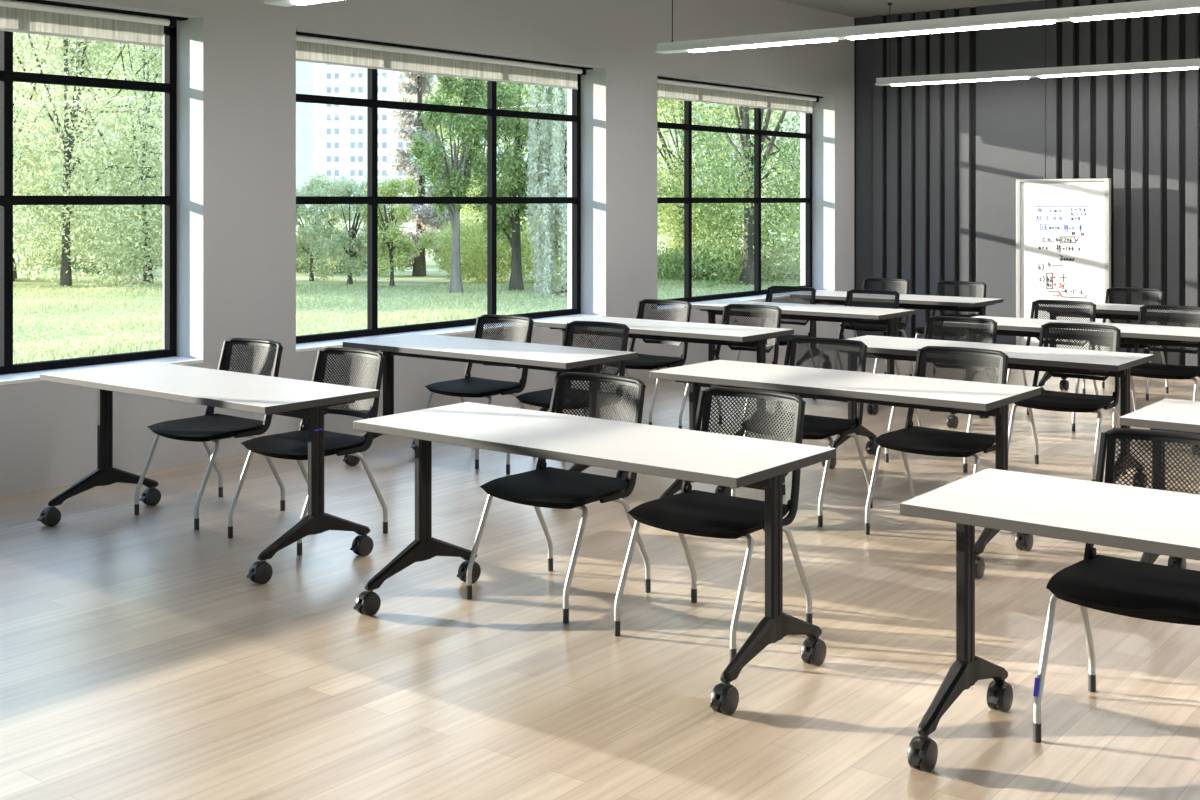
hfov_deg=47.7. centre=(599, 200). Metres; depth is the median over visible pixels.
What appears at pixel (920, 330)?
chair
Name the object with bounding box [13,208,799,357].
lawn
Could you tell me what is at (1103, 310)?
table
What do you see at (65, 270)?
tree
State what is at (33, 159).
tree
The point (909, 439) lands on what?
chair
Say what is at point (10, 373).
window
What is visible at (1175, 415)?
table
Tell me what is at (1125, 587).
chair
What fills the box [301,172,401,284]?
tree
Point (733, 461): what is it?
table
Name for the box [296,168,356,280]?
tree
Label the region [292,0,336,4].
diffuser
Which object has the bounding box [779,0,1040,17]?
ceiling
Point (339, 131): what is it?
tower block
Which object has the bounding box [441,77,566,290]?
tree
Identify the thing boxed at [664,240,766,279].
shrub
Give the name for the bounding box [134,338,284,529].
chair
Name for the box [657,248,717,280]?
shrub
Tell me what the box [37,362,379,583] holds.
table
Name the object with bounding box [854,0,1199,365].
wall
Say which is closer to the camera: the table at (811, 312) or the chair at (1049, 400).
the chair at (1049, 400)
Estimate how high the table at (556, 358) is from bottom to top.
0.740 m
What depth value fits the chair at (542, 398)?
8.09 m
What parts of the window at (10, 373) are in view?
sill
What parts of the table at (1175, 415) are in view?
leg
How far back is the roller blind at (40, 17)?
7.83 m
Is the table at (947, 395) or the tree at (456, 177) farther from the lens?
the tree at (456, 177)
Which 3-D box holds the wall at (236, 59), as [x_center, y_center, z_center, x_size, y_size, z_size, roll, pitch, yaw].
[-3.554,-0.210,7.150,0.420,3.600,20.090,0,0,38]
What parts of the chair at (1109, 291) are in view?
seat, rail, backrest, leg, leg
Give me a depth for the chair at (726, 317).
9.52 m
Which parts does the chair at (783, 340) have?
leg, seat, rail, backrest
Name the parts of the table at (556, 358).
leg, leg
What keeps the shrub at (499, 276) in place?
on the lawn
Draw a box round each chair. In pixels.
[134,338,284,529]
[228,347,387,555]
[424,314,533,468]
[466,372,650,623]
[506,321,629,473]
[600,299,691,424]
[614,387,811,661]
[679,304,783,428]
[731,337,872,526]
[736,286,815,367]
[813,289,900,399]
[834,278,912,373]
[865,346,1007,534]
[885,316,997,472]
[909,281,989,380]
[1007,300,1100,430]
[1008,322,1126,481]
[1033,428,1199,742]
[1082,287,1168,400]
[1112,304,1199,428]
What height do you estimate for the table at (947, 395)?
0.740 m
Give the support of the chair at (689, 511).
on the floor
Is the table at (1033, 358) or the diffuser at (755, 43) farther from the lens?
the diffuser at (755, 43)
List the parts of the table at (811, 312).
leg, leg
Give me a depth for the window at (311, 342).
10.34 m
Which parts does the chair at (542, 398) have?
leg, seat, backrest, rail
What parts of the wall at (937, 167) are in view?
wall panel, wall panel, wall panel, wall panel, wall panel, wall panel, wall panel, wall panel, wall panel, wall panel, wall panel, wall panel, wall panel, wall panel, wall panel, wall panel, wall panel, wall panel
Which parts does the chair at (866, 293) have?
rail, backrest, leg, leg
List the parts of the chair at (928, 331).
leg, leg, backrest, rail, leg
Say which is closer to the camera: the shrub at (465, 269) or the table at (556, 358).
the table at (556, 358)
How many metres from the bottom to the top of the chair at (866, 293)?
0.855 m
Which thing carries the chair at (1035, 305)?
on the floor
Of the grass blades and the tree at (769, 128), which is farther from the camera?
the tree at (769, 128)
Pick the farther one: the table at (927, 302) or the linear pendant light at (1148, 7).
the table at (927, 302)
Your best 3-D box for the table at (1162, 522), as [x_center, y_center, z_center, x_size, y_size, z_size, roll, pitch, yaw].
[1.710,1.220,3.511,1.740,0.740,0.674,0,0,38]
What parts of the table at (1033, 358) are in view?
leg, leg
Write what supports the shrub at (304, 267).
on the lawn
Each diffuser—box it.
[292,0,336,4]
[689,39,837,52]
[848,21,1054,39]
[891,77,1029,85]
[1039,67,1197,77]
[1071,8,1199,21]
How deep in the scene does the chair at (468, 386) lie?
8.47 m
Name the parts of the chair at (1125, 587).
leg, leg, pivot knob, seat, rail, backrest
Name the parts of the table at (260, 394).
leg, leg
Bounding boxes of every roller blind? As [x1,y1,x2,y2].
[0,0,187,46]
[296,31,592,89]
[657,76,822,113]
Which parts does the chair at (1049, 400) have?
leg, leg, seat, backrest, rail, leg, leg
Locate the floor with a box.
[0,350,1199,799]
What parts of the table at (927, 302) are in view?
leg, leg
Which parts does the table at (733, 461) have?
leg, leg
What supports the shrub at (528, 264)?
on the lawn
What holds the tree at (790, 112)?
on the lawn
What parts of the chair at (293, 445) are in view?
leg, leg, leg, seat, pivot knob, backrest, rail, leg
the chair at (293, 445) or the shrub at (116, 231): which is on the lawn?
the shrub at (116, 231)
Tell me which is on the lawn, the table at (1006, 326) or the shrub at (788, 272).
the shrub at (788, 272)
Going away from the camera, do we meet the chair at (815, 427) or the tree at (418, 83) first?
the chair at (815, 427)
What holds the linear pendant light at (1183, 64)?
hanging from the ceiling
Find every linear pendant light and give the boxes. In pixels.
[264,0,336,6]
[655,0,1199,53]
[875,3,1199,85]
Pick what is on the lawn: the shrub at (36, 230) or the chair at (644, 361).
the shrub at (36, 230)
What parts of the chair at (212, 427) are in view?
leg, seat, leg, pivot knob, leg, backrest, rail, leg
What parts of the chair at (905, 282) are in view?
seat, leg, rail, backrest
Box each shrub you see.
[13,230,103,268]
[28,240,162,273]
[95,231,162,265]
[296,252,366,273]
[425,213,510,282]
[460,212,533,281]
[498,213,562,282]
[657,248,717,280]
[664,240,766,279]
[738,240,799,280]
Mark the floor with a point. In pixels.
(140, 658)
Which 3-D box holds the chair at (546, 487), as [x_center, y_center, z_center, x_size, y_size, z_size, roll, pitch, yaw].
[-0.145,1.162,5.495,0.540,0.855,0.609,0,0,38]
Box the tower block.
[313,63,527,213]
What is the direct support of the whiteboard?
on the floor
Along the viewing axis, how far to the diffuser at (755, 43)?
10.11 m
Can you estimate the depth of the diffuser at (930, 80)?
13.44 m
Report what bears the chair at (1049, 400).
on the floor
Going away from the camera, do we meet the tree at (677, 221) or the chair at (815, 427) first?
the chair at (815, 427)
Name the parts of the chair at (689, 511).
leg, leg, pivot knob, seat, leg, backrest, rail, leg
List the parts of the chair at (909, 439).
leg, leg, seat, backrest, rail, leg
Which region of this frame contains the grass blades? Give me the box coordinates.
[13,278,799,363]
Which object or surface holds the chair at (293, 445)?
on the floor
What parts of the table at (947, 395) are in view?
leg, leg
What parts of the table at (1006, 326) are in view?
leg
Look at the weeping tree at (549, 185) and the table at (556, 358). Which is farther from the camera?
the weeping tree at (549, 185)
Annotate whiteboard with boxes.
[1016,178,1110,350]
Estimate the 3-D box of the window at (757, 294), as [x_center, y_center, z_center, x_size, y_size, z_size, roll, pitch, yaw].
[1.386,-0.065,13.392,0.335,2.107,3.270,0,0,38]
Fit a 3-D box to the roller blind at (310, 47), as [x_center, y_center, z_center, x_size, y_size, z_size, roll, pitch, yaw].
[-1.091,-1.024,10.222,0.073,0.187,3.252,0,0,38]
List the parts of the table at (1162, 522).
leg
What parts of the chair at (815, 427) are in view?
leg, seat, leg, backrest, rail, leg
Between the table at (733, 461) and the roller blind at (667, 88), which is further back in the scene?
the roller blind at (667, 88)
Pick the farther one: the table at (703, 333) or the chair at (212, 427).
the table at (703, 333)
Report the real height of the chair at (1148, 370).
0.855 m
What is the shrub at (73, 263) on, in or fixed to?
on the lawn
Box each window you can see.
[0,26,203,384]
[296,68,605,351]
[657,101,833,310]
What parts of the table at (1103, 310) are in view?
leg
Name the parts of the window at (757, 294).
sill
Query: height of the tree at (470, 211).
11.193 m
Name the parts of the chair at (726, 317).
leg, leg, backrest, rail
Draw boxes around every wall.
[0,0,853,497]
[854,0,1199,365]
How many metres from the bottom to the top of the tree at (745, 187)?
14.099 m
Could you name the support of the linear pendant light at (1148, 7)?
hanging from the ceiling
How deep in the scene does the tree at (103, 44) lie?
44.87 m
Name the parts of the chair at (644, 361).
leg, seat, leg, backrest, rail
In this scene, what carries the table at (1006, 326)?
on the floor
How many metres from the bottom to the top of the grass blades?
0.191 m
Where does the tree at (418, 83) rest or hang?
on the lawn
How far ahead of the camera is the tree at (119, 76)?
60.70 m
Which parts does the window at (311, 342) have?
sill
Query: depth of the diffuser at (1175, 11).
8.44 m
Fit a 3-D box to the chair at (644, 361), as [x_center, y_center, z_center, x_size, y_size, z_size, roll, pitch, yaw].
[0.332,1.162,9.786,0.540,0.855,0.609,0,0,38]
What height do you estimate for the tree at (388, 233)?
3.728 m
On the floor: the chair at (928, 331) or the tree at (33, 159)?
the chair at (928, 331)
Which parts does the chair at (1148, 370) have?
leg, leg, seat, rail, backrest, leg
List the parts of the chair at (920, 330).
leg, seat, backrest, rail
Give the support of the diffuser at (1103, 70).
attached to the linear pendant light at (1183, 64)
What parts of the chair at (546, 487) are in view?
leg, pivot knob, leg, seat, leg, backrest, rail, leg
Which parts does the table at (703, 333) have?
leg, leg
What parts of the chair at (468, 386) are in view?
leg, seat, leg, backrest, rail, leg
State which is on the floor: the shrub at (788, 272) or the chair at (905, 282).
the chair at (905, 282)
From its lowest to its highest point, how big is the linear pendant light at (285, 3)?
0.973 m
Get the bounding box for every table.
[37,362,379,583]
[343,334,637,478]
[353,402,835,714]
[533,315,793,441]
[649,360,1040,577]
[684,300,915,414]
[790,291,1002,383]
[818,335,1153,487]
[900,468,1199,772]
[943,316,1199,454]
[1038,303,1199,390]
[1119,399,1199,568]
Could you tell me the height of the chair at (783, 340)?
0.855 m
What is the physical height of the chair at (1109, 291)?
0.855 m
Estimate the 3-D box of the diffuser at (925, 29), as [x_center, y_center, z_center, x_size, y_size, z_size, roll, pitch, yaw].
[2.350,-1.151,9.206,1.450,0.013,0.080,0,0,38]
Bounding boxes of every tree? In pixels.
[13,32,152,280]
[13,32,306,290]
[13,34,162,244]
[13,35,162,285]
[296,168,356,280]
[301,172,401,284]
[355,171,438,285]
[379,71,471,275]
[388,72,553,262]
[402,75,501,292]
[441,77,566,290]
[524,85,566,295]
[657,98,797,277]
[657,98,799,287]
[657,99,799,258]
[750,107,799,261]
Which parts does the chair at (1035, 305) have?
leg, leg, rail, backrest, leg, leg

